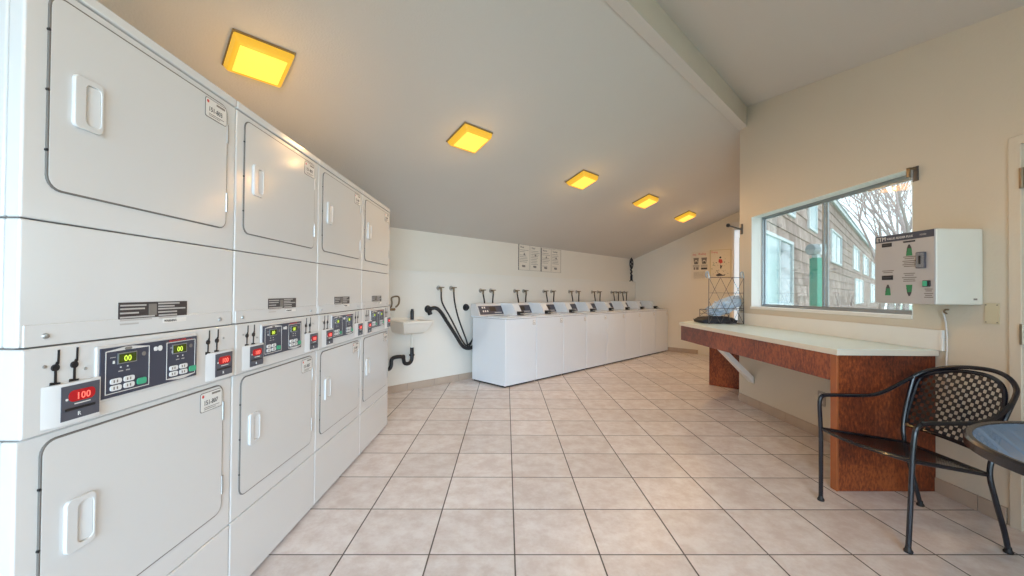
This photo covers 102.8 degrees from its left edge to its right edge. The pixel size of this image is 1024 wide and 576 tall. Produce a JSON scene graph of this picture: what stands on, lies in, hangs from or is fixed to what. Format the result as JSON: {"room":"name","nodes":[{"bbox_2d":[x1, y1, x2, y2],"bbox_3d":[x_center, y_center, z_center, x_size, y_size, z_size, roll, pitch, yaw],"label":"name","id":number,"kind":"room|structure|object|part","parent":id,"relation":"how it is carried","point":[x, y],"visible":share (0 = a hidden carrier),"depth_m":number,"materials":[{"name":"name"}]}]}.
{"room":"laundry","nodes":[
{"label":"laundry","id":0,"kind":"room"},
{"bbox_2d":[389,227,633,281],"bbox_3d":[-0.003,-1.304,6.692,0.142,2.250,7.997,0,-1,44],"label":"wall","id":1,"kind":"structure","parent":0,"point":[411,250],"depth_m":6.07,"materials":[{"name":"beige paint"}]},
{"bbox_2d":[518,244,540,270],"bbox_3d":[0.302,-0.507,6.896,0.009,0.425,0.563,0,-1,44],"label":"poster","id":2,"kind":"object","parent":1,"relation":"attached to","point":[529,257],"visible":1,"depth_m":6.89,"materials":[{"name":"paper"}]},
{"bbox_2d":[541,248,560,272],"bbox_3d":[0.700,-0.489,7.306,0.009,0.415,0.557,0,-1,44],"label":"poster","id":3,"kind":"object","parent":1,"relation":"attached to","point":[550,258],"visible":1,"depth_m":7.29,"materials":[{"name":"paper"}]},
{"bbox_2d":[629,258,632,280],"bbox_3d":[2.708,-0.434,9.258,0.088,0.577,0.062,1,-1,-25],"label":"strap","id":4,"kind":"object","parent":1,"relation":"hanging from","point":[631,259],"visible":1,"depth_m":9.25,"materials":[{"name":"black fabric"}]},
{"bbox_2d":[388,270,635,385],"bbox_3d":[-0.019,0.563,6.637,0.191,1.515,8.047,0,-1,44],"label":"wall","id":5,"kind":"structure","parent":0,"point":[438,353],"depth_m":5.62,"materials":[{"name":"paint"}]},
{"bbox_2d":[389,295,399,310],"bbox_3d":[-1.437,0.183,4.930,0.173,0.186,0.085,0,-1,32],"label":"faucet","id":6,"kind":"object","parent":5,"relation":"attached to","point":[397,305],"visible":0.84,"depth_m":4.91,"materials":[{"name":"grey metal"}]},
{"bbox_2d":[388,317,433,370],"bbox_3d":[-1.248,0.685,4.993,0.340,0.637,0.593,0,-1,44],"label":"sink","id":7,"kind":"object","parent":5,"relation":"attached to","point":[401,325],"visible":0.8,"depth_m":4.95,"materials":[{"name":"white ceramic"}]},
{"bbox_2d":[410,309,413,319],"bbox_3d":[-1.260,0.331,5.153,0.044,0.134,0.044,1,-1,-1],"label":"bottle","id":8,"kind":"object","parent":7,"relation":"on","point":[412,310],"visible":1,"depth_m":5.14,"materials":[{"name":"plastic"}]},
{"bbox_2d":[390,319,433,334],"bbox_3d":[-1.234,0.477,5.007,0.340,0.160,0.420,0,-1,44],"label":"basin","id":9,"kind":"object","parent":7,"relation":"in","point":[398,326],"depth_m":4.91,"materials":[{"name":"white ceramic"}]},
{"bbox_2d":[387,372,471,393],"bbox_3d":[-1.653,1.240,4.811,0.012,0.092,3.111,0,-1,44],"label":"baseboard","id":10,"kind":"structure","parent":5,"relation":"attached to","point":[447,379],"depth_m":5.37,"materials":[{"name":"tile"}]},
{"bbox_2d":[425,305,471,349],"bbox_3d":[-0.771,0.555,5.649,0.110,0.642,0.968,0,-1,44],"label":"hose","id":11,"kind":"object","parent":5,"relation":"attached to","point":[428,309],"visible":0.81,"depth_m":5.49,"materials":[{"name":"black plastic"}]},
{"bbox_2d":[437,285,472,345],"bbox_3d":[-0.734,0.393,5.690,0.704,0.847,0.088,1,-1,-44],"label":"water tap","id":12,"kind":"object","parent":5,"relation":"attached to","point":[438,286],"visible":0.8,"depth_m":5.54,"materials":[{"name":"metal"}]},
{"bbox_2d":[449,286,472,346],"bbox_3d":[-0.661,0.408,5.763,0.494,0.874,0.089,1,-1,-43],"label":"water tap","id":13,"kind":"object","parent":5,"relation":"attached to","point":[451,288],"visible":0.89,"depth_m":5.64,"materials":[{"name":"metal"}]},
{"bbox_2d":[463,304,468,310],"bbox_3d":[-0.646,0.276,5.820,0.050,0.098,0.100,0,-1,44],"label":"outlet","id":14,"kind":"object","parent":5,"relation":"attached to","point":[465,306],"visible":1,"depth_m":5.80,"materials":[{"name":"black plastic"}]},
{"bbox_2d":[479,288,485,302],"bbox_3d":[-0.436,0.271,6.010,0.087,0.535,0.077,0,-1,44],"label":"water tap","id":15,"kind":"object","parent":5,"relation":"attached to","point":[480,289],"visible":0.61,"depth_m":6.00,"materials":[{"name":"metal"}]},
{"bbox_2d":[489,288,495,302],"bbox_3d":[-0.295,0.274,6.155,0.087,0.535,0.072,0,-1,44],"label":"water tap","id":16,"kind":"object","parent":5,"relation":"attached to","point":[490,289],"visible":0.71,"depth_m":6.13,"materials":[{"name":"metal"}]},
{"bbox_2d":[522,289,528,301],"bbox_3d":[0.218,0.284,6.682,0.087,0.535,0.072,0,-1,44],"label":"water tap","id":17,"kind":"object","parent":5,"relation":"attached to","point":[523,290],"visible":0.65,"depth_m":6.67,"materials":[{"name":"metal"}]},
{"bbox_2d":[97,0,1023,258],"bbox_3d":[1.186,-1.426,4.149,8.100,1.619,11.075,1,-1,-1],"label":"ceiling","id":18,"kind":"structure","parent":0,"point":[376,91],"depth_m":3.29,"materials":[{"name":"paint"}]},
{"bbox_2d":[222,28,295,87],"bbox_3d":[-1.559,-1.393,2.518,0.274,0.148,0.334,0,-1,44],"label":"ceiling light","id":19,"kind":"object","parent":18,"relation":"attached to","point":[246,55],"visible":1,"depth_m":2.46,"materials":[{"name":"yellow plastic"}]},
{"bbox_3d":[-1.559,-1.412,2.518,0.274,0.110,0.334,0,-1,44],"label":"mounting frame","id":20,"kind":"part","parent":19,"relation":"part of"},
{"bbox_2d":[446,122,492,152],"bbox_3d":[-0.388,-1.364,3.744,0.274,0.148,0.334,0,-1,44],"label":"ceiling light","id":21,"kind":"object","parent":18,"relation":"attached to","point":[468,137],"visible":1,"depth_m":3.68,"materials":[{"name":"yellow plastic"}]},
{"bbox_3d":[-0.388,-1.383,3.744,0.274,0.110,0.334,0,-1,44],"label":"mounting frame","id":22,"kind":"part","parent":21,"relation":"part of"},
{"bbox_2d":[565,169,598,189],"bbox_3d":[0.868,-1.333,5.057,0.274,0.148,0.334,0,-1,44],"label":"ceiling light","id":23,"kind":"object","parent":18,"relation":"attached to","point":[581,180],"visible":1,"depth_m":4.99,"materials":[{"name":"yellow plastic"}]},
{"bbox_3d":[0.868,-1.352,5.058,0.274,0.110,0.334,0,-1,44],"label":"mounting frame","id":24,"kind":"part","parent":23,"relation":"part of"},
{"bbox_2d":[632,194,658,208],"bbox_3d":[2.039,-1.318,6.231,0.274,0.148,0.334,0,-1,44],"label":"ceiling light","id":25,"kind":"object","parent":18,"relation":"attached to","point":[647,200],"visible":1,"depth_m":6.15,"materials":[{"name":"yellow plastic"}]},
{"bbox_2d":[604,0,746,130],"bbox_3d":[1.204,-2.100,3.244,0.106,0.404,11.561,0,-1,44],"label":"ridge beam","id":26,"kind":"structure","parent":18,"relation":"attached to","point":[647,18],"depth_m":3.40,"materials":[{"name":"paint"}]},
{"bbox_2d":[674,211,695,221],"bbox_3d":[3.132,-1.287,7.388,0.274,0.148,0.334,0,-1,44],"label":"ceiling light","id":27,"kind":"object","parent":18,"relation":"attached to","point":[687,215],"visible":1,"depth_m":7.31,"materials":[{"name":"yellow plastic"}]},
{"bbox_2d":[250,351,1023,575],"bbox_3d":[1.184,1.364,4.120,8.145,0.120,11.075,1,-1,-1],"label":"floor","id":28,"kind":"structure","parent":0,"point":[640,466],"depth_m":2.47,"materials":[{"name":"tile"}]},
{"bbox_2d":[0,0,235,575],"bbox_3d":[-1.456,0.234,1.263,0.748,1.992,0.718,1,-1,-1],"label":"dryer","id":29,"kind":"object","parent":28,"relation":"on","point":[117,155],"visible":1,"depth_m":1.12,"materials":[{"name":"white metal"}]},
{"bbox_3d":[-1.100,0.595,1.040,0.010,0.132,0.072,1,-1,-1],"label":"handle","id":30,"kind":"part","parent":29,"relation":"part of","materials":[{"name":"white plastic"}]},
{"bbox_3d":[-1.091,-0.470,1.051,0.010,0.132,0.072,1,-1,-1],"label":"handle","id":31,"kind":"part","parent":29,"relation":"part of","materials":[{"name":"white plastic"}]},
{"bbox_3d":[-1.114,0.610,1.261,0.013,0.491,0.618,1,-1,-1],"label":"door","id":32,"kind":"part","parent":29,"relation":"part of","materials":[{"name":"white metal"}]},
{"bbox_3d":[-1.104,-0.466,1.273,0.013,0.473,0.618,1,-1,-1],"label":"door","id":33,"kind":"part","parent":29,"relation":"part of","materials":[{"name":"white metal"}]},
{"bbox_3d":[-1.090,0.231,1.245,0.006,0.135,0.335,1,-1,-1],"label":"control panel","id":34,"kind":"part","parent":29,"relation":"part of","materials":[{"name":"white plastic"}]},
{"bbox_3d":[-1.108,0.078,1.270,0.005,0.070,0.245,1,-1,-1],"label":"warning plate","id":35,"kind":"part","parent":29,"relation":"part of","materials":[{"name":"grey"}]},
{"bbox_2d":[227,101,318,575],"bbox_3d":[-1.465,0.242,1.985,0.748,1.992,0.718,1,-1,-1],"label":"dryer","id":36,"kind":"object","parent":28,"relation":"on","point":[274,284],"visible":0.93,"depth_m":1.88,"materials":[{"name":"metal"}]},
{"bbox_3d":[-1.110,0.603,1.761,0.010,0.132,0.072,1,-1,-1],"label":"handle","id":37,"kind":"part","parent":36,"relation":"part of","materials":[{"name":"white plastic"}]},
{"bbox_3d":[-1.101,-0.462,1.772,0.010,0.132,0.072,1,-1,-1],"label":"handle","id":38,"kind":"part","parent":36,"relation":"part of","materials":[{"name":"white plastic"}]},
{"bbox_3d":[-1.124,0.617,1.983,0.013,0.491,0.618,1,-1,-1],"label":"door","id":39,"kind":"part","parent":36,"relation":"part of","materials":[{"name":"white metal"}]},
{"bbox_3d":[-1.114,-0.459,1.994,0.013,0.473,0.618,1,-1,-1],"label":"door","id":40,"kind":"part","parent":36,"relation":"part of","materials":[{"name":"white metal"}]},
{"bbox_3d":[-1.100,0.239,1.967,0.006,0.135,0.335,1,-1,-1],"label":"control panel","id":41,"kind":"part","parent":36,"relation":"part of","materials":[{"name":"black plastic"}]},
{"bbox_3d":[-1.118,0.085,1.991,0.005,0.070,0.245,1,-1,-1],"label":"warning plate","id":42,"kind":"part","parent":36,"relation":"part of","materials":[{"name":"grey"}]},
{"bbox_2d":[313,159,362,503],"bbox_3d":[-1.475,0.250,2.706,0.748,1.992,0.718,1,-1,-1],"label":"dryer","id":43,"kind":"object","parent":28,"relation":"on","point":[339,226],"visible":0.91,"depth_m":2.63,"materials":[{"name":"metal"}]},
{"bbox_3d":[-1.120,0.610,2.482,0.010,0.132,0.072,1,-1,-1],"label":"handle","id":44,"kind":"part","parent":43,"relation":"part of","materials":[{"name":"white plastic"}]},
{"bbox_3d":[-1.111,-0.455,2.494,0.010,0.132,0.072,1,-1,-1],"label":"handle","id":45,"kind":"part","parent":43,"relation":"part of","materials":[{"name":"white plastic"}]},
{"bbox_3d":[-1.134,0.625,2.704,0.013,0.491,0.618,1,-1,-1],"label":"door","id":46,"kind":"part","parent":43,"relation":"part of","materials":[{"name":"white metal"}]},
{"bbox_3d":[-1.124,-0.451,2.716,0.013,0.473,0.618,1,-1,-1],"label":"door","id":47,"kind":"part","parent":43,"relation":"part of","materials":[{"name":"white metal"}]},
{"bbox_3d":[-1.127,0.093,2.712,0.005,0.070,0.245,1,-1,-1],"label":"warning plate","id":48,"kind":"part","parent":43,"relation":"part of","materials":[{"name":"grey metal"}]},
{"bbox_3d":[-1.110,0.246,2.688,0.006,0.135,0.335,1,-1,-1],"label":"control panel","id":49,"kind":"part","parent":43,"relation":"part of","materials":[{"name":"black plastic"}]},
{"bbox_2d":[359,190,389,454],"bbox_3d":[-1.485,0.257,3.428,0.748,1.992,0.718,1,-1,-1],"label":"dryer","id":50,"kind":"object","parent":28,"relation":"on","point":[375,306],"visible":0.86,"depth_m":3.35,"materials":[{"name":"metal"}]},
{"bbox_3d":[-1.130,0.618,3.204,0.010,0.132,0.072,1,-1,-1],"label":"handle","id":51,"kind":"part","parent":50,"relation":"part of","materials":[{"name":"white plastic"}]},
{"bbox_3d":[-1.121,-0.447,3.215,0.010,0.132,0.072,1,-1,-1],"label":"handle","id":52,"kind":"part","parent":50,"relation":"part of","materials":[{"name":"white plastic"}]},
{"bbox_3d":[-1.144,0.632,3.426,0.013,0.491,0.618,1,-1,-1],"label":"door","id":53,"kind":"part","parent":50,"relation":"part of","materials":[{"name":"white metal"}]},
{"bbox_3d":[-1.137,0.100,3.434,0.005,0.070,0.245,1,-1,-1],"label":"warning plate","id":54,"kind":"part","parent":50,"relation":"part of","materials":[{"name":"grey"}]},
{"bbox_3d":[-1.134,-0.444,3.437,0.013,0.473,0.618,1,-1,-1],"label":"door","id":55,"kind":"part","parent":50,"relation":"part of","materials":[{"name":"white metal"}]},
{"bbox_3d":[-1.120,0.254,3.409,0.006,0.135,0.335,1,-1,-1],"label":"control panel","id":56,"kind":"part","parent":50,"relation":"part of","materials":[{"name":"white plastic"}]},
{"bbox_2d":[471,303,536,387],"bbox_3d":[-0.123,0.765,5.776,0.704,1.090,0.624,0,-1,44],"label":"washing machine","id":57,"kind":"object","parent":28,"relation":"on","point":[504,338],"visible":1,"depth_m":5.57,"materials":[{"name":"white metal"}]},
{"bbox_3d":[-0.032,0.390,5.695,0.370,0.010,0.500,0,-1,44],"label":"lid","id":58,"kind":"part","parent":57,"relation":"part of","materials":[{"name":"white metal"}]},
{"bbox_2d":[518,302,563,380],"bbox_3d":[0.313,0.774,6.225,0.704,1.090,0.624,0,-1,44],"label":"washing machine","id":59,"kind":"object","parent":28,"relation":"on","point":[549,327],"visible":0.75,"depth_m":6.00,"materials":[{"name":"white metal"}]},
{"bbox_3d":[0.405,0.399,6.143,0.370,0.010,0.500,0,-1,44],"label":"lid","id":60,"kind":"part","parent":59,"relation":"part of","materials":[{"name":"white metal"}]},
{"bbox_2d":[537,302,586,374],"bbox_3d":[0.749,0.782,6.673,0.704,1.090,0.624,0,-1,44],"label":"washing machine","id":61,"kind":"object","parent":28,"relation":"on","point":[574,324],"visible":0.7,"depth_m":6.45,"materials":[{"name":"white metal"}]},
{"bbox_3d":[0.841,0.407,6.591,0.370,0.010,0.500,0,-1,44],"label":"lid","id":62,"kind":"part","parent":61,"relation":"part of","materials":[{"name":"white metal"}]},
{"bbox_2d":[569,302,606,368],"bbox_3d":[1.185,0.791,7.121,0.704,1.090,0.624,0,-1,44],"label":"washing machine","id":63,"kind":"object","parent":28,"relation":"on","point":[596,341],"visible":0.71,"depth_m":6.91,"materials":[{"name":"white metal"}]},
{"bbox_3d":[1.277,0.416,7.040,0.370,0.010,0.500,0,-1,44],"label":"lid","id":64,"kind":"part","parent":63,"relation":"part of","materials":[{"name":"white metal"}]},
{"bbox_2d":[589,301,624,364],"bbox_3d":[1.621,0.800,7.570,0.704,1.090,0.624,0,-1,44],"label":"washing machine","id":65,"kind":"object","parent":28,"relation":"on","point":[615,319],"visible":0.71,"depth_m":7.36,"materials":[{"name":"white metal"}]},
{"bbox_3d":[1.713,0.425,7.488,0.370,0.010,0.500,0,-1,44],"label":"lid","id":66,"kind":"part","parent":65,"relation":"part of","materials":[{"name":"white metal"}]},
{"bbox_2d":[606,301,640,360],"bbox_3d":[2.058,0.808,8.018,0.704,1.090,0.624,0,-1,44],"label":"washing machine","id":67,"kind":"object","parent":28,"relation":"on","point":[632,317],"visible":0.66,"depth_m":7.81,"materials":[{"name":"white metal"}]},
{"bbox_2d":[624,301,654,356],"bbox_3d":[2.494,0.817,8.466,0.704,1.090,0.624,0,-1,44],"label":"washing machine","id":68,"kind":"object","parent":28,"relation":"on","point":[647,315],"visible":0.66,"depth_m":8.26,"materials":[{"name":"white metal"}]},
{"bbox_2d":[635,300,667,353],"bbox_3d":[2.930,0.826,8.915,0.704,1.090,0.624,0,-1,44],"label":"washing machine","id":69,"kind":"object","parent":28,"relation":"on","point":[661,315],"visible":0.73,"depth_m":8.70,"materials":[{"name":"white metal"}]},
{"bbox_2d":[679,313,945,490],"bbox_3d":[2.601,0.798,4.123,1.129,1.036,3.139,1,-1,-1],"label":"countertop","id":70,"kind":"structure","parent":28,"relation":"on","point":[859,358],"depth_m":2.62,"materials":[{"name":"beige laminate"}]},
{"bbox_2d":[693,316,737,322],"bbox_3d":[2.410,0.367,4.850,0.410,0.083,0.240,1,-1,-1],"label":"bag","id":71,"kind":"object","parent":70,"relation":"on","point":[703,319],"visible":0.87,"depth_m":4.75,"materials":[{"name":"black fabric"}]},
{"bbox_2d":[705,295,740,315],"bbox_3d":[2.513,0.213,4.848,0.442,0.253,0.258,1,-1,-1],"label":"crumpled plastic bag","id":72,"kind":"object","parent":71,"relation":"on","point":[726,301],"visible":0.9,"depth_m":4.78,"materials":[{"name":"white plastic"}]},
{"bbox_2d":[699,271,744,323],"bbox_3d":[2.439,0.112,4.835,0.463,0.610,0.324,1,-1,-1],"label":"wire rack","id":73,"kind":"object","parent":70,"relation":"on","point":[741,272],"visible":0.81,"depth_m":4.69,"materials":[{"name":"grey metal"}]},
{"bbox_3d":[2.917,0.899,5.457,0.523,0.867,0.042,0,-1,44],"label":"panel","id":74,"kind":"part","parent":70,"relation":"part of","materials":[{"name":"red wood"}]},
{"bbox_2d":[680,321,930,349],"bbox_3d":[2.604,0.413,4.146,1.116,0.002,3.086,1,-1,-1],"label":"countertop","id":75,"kind":"structure","parent":70,"relation":"on","point":[832,342],"depth_m":3.23,"materials":[{"name":"white laminate"}]},
{"bbox_3d":[2.395,0.865,2.632,0.634,0.867,0.045,1,-1,-1],"label":"panel","id":76,"kind":"part","parent":70,"relation":"part of","materials":[{"name":"red wood"}]},
{"bbox_2d":[817,365,1019,554],"bbox_3d":[2.205,0.858,2.244,0.693,0.871,0.541,1,-1,-1],"label":"patio chair","id":77,"kind":"object","parent":28,"relation":"on","point":[1006,408],"visible":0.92,"depth_m":2.23,"materials":[{"name":"black paint"}]},
{"bbox_3d":[1.879,0.966,2.488,0.038,0.634,0.026,1,-1,-1],"label":"leg","id":78,"kind":"part","parent":77,"relation":"part of","materials":[{"name":"black paint"}]},
{"bbox_3d":[2.169,0.596,2.489,0.557,0.149,0.033,0,-1,2],"label":"armrest","id":79,"kind":"part","parent":77,"relation":"part of","materials":[{"name":"black paint"}]},
{"bbox_3d":[2.119,0.891,2.249,0.495,0.071,0.478,1,-1,-1],"label":"seat","id":80,"kind":"part","parent":77,"relation":"part of","materials":[{"name":"black metal"}]},
{"bbox_3d":[2.400,0.910,2.457,0.096,0.760,0.061,1,-1,-1],"label":"leg","id":81,"kind":"part","parent":77,"relation":"part of","materials":[{"name":"black paint"}]},
{"bbox_3d":[1.970,0.971,2.002,0.093,0.618,0.026,1,-1,-9],"label":"leg","id":82,"kind":"part","parent":77,"relation":"part of","materials":[{"name":"black paint"}]},
{"bbox_3d":[2.454,0.649,2.260,0.158,0.372,0.442,1,-1,-1],"label":"backrest","id":83,"kind":"part","parent":77,"relation":"part of","materials":[{"name":"black metal"}]},
{"bbox_3d":[2.242,0.623,2.010,0.464,0.122,0.029,1,-1,-1],"label":"armrest","id":84,"kind":"part","parent":77,"relation":"part of","materials":[{"name":"black paint"}]},
{"bbox_3d":[2.406,0.926,2.004,0.137,0.717,0.038,1,-1,-1],"label":"leg","id":85,"kind":"part","parent":77,"relation":"part of","materials":[{"name":"black paint"}]},
{"bbox_2d":[963,421,1023,475],"bbox_3d":[2.179,0.929,1.266,1.050,0.706,1.050,1,-1,-1],"label":"patio table","id":86,"kind":"object","parent":28,"relation":"on","point":[1003,458],"visible":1,"depth_m":1.55,"materials":[{"name":"blue metal"}]},
{"bbox_2d":[634,211,739,354],"bbox_3d":[3.900,-0.500,8.559,0.211,3.750,3.461,1,-1,-45],"label":"wall","id":87,"kind":"structure","parent":0,"point":[662,276],"depth_m":8.72,"materials":[{"name":"beige paint"}]},
{"bbox_2d":[667,347,697,353],"bbox_3d":[3.407,1.329,8.895,1.244,0.092,0.012,0,-1,44],"label":"baseboard","id":88,"kind":"structure","parent":87,"relation":"attached to","point":[673,349],"depth_m":8.66,"materials":[{"name":"tile"}]},
{"bbox_2d":[691,251,708,280],"bbox_3d":[3.895,-0.456,8.457,0.360,0.600,0.006,0,-1,44],"label":"poster","id":89,"kind":"object","parent":87,"relation":"attached to","point":[699,260],"visible":1,"depth_m":8.46,"materials":[{"name":"grey paper"}]},
{"bbox_2d":[710,249,730,276],"bbox_3d":[4.175,-0.491,8.183,0.400,0.560,0.012,0,-1,44],"label":"poster","id":90,"kind":"object","parent":87,"relation":"attached to","point":[720,260],"visible":1,"depth_m":8.18,"materials":[{"name":"grey paper"}]},
{"bbox_2d":[731,222,739,319],"bbox_3d":[4.674,0.043,7.675,1.000,2.660,0.030,0,-1,44],"label":"door","id":91,"kind":"structure","parent":87,"relation":"in","point":[735,232],"depth_m":7.97,"materials":[{"name":"white paint"}]},
{"bbox_3d":[4.643,-0.002,7.693,0.830,2.250,0.012,0,-1,44],"label":"pane","id":92,"kind":"part","parent":91,"relation":"part of","materials":[{"name":"clear glass"}]},
{"bbox_2d":[739,6,1023,525],"bbox_3d":[2.821,-0.581,1.795,0.160,3.750,6.100,1,-1,-1],"label":"wall","id":93,"kind":"structure","parent":0,"point":[949,106],"depth_m":2.68,"materials":[{"name":"beige paint"}]},
{"bbox_2d":[726,223,742,233],"bbox_3d":[2.607,-0.695,4.794,0.192,0.127,0.048,1,-1,-1],"label":"rod bracket","id":94,"kind":"object","parent":93,"relation":"attached to","point":[728,224],"visible":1,"depth_m":4.79,"materials":[{"name":"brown metal"}]},
{"bbox_2d":[818,390,825,406],"bbox_3d":[2.698,0.964,3.560,0.010,0.125,0.085,1,-1,-1],"label":"wall outlet","id":95,"kind":"object","parent":93,"relation":"attached to","point":[819,392],"visible":0.42,"depth_m":3.54,"materials":[{"name":"white plastic"}]},
{"bbox_2d":[750,170,912,318],"bbox_3d":[2.782,-0.292,3.695,0.164,1.032,1.835,1,-1,-1],"label":"window","id":96,"kind":"structure","parent":93,"relation":"in","point":[814,255],"depth_m":3.63,"materials":[{"name":"clear glass"}]},
{"bbox_3d":[2.846,-0.298,4.135,0.003,0.950,0.876,1,-1,-1],"label":"pane","id":97,"kind":"part","parent":96,"relation":"part of","materials":[{"name":"clear glass"}]},
{"bbox_3d":[2.842,-0.307,3.261,0.003,0.942,0.899,1,-1,-1],"label":"pane","id":98,"kind":"part","parent":96,"relation":"part of","materials":[{"name":"clear glass"}]},
{"bbox_2d":[738,313,945,350],"bbox_3d":[2.692,0.342,3.694,0.026,0.132,2.270,1,-1,-1],"label":"backsplash","id":99,"kind":"structure","parent":93,"relation":"attached to","point":[932,339],"depth_m":3.17,"materials":[{"name":"white paint"}]},
{"bbox_2d":[739,393,1006,524],"bbox_3d":[2.695,1.265,3.527,0.012,0.092,2.575,1,-1,-1],"label":"baseboard","id":100,"kind":"structure","parent":93,"relation":"attached to","point":[980,504],"depth_m":2.56,"materials":[{"name":"tile"}]},
{"bbox_2d":[906,166,918,181],"bbox_3d":[2.702,-0.772,2.759,0.055,0.100,0.040,1,-1,-1],"label":"curtain bracket","id":101,"kind":"object","parent":93,"relation":"attached to","point":[912,173],"visible":1,"depth_m":2.75,"materials":[{"name":"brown metal"}]},
{"bbox_3d":[2.726,-0.772,2.759,0.006,0.100,0.040,1,-1,-1],"label":"wall plate","id":102,"kind":"part","parent":101,"relation":"part of","materials":[{"name":"grey metal"}]},
{"bbox_2d":[875,228,982,304],"bbox_3d":[2.574,-0.122,2.551,0.301,0.443,0.388,1,-1,-1],"label":"box","id":103,"kind":"object","parent":93,"relation":"attached to","point":[937,266],"visible":1,"depth_m":2.38,"materials":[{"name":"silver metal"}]},
{"bbox_2d":[942,309,948,397],"bbox_3d":[2.706,0.406,2.552,0.032,0.551,0.025,1,-1,-1],"label":"hanging cord","id":104,"kind":"object","parent":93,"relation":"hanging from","point":[944,310],"visible":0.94,"depth_m":2.54,"materials":[{"name":"white plastic"}]},
{"bbox_2d":[984,303,999,324],"bbox_3d":[2.723,0.146,2.317,0.009,0.118,0.070,1,-1,-1],"label":"blank wall plate","id":105,"kind":"object","parent":93,"relation":"attached to","point":[992,310],"visible":1,"depth_m":2.31,"materials":[{"name":"grey plastic"}]},
{"bbox_2d":[1008,134,1023,531],"bbox_3d":[2.734,0.233,1.735,0.150,2.120,0.999,1,-1,-1],"label":"door","id":106,"kind":"structure","parent":93,"relation":"in","point":[1015,144],"depth_m":2.20,"materials":[{"name":"beige paint"}]}
]}

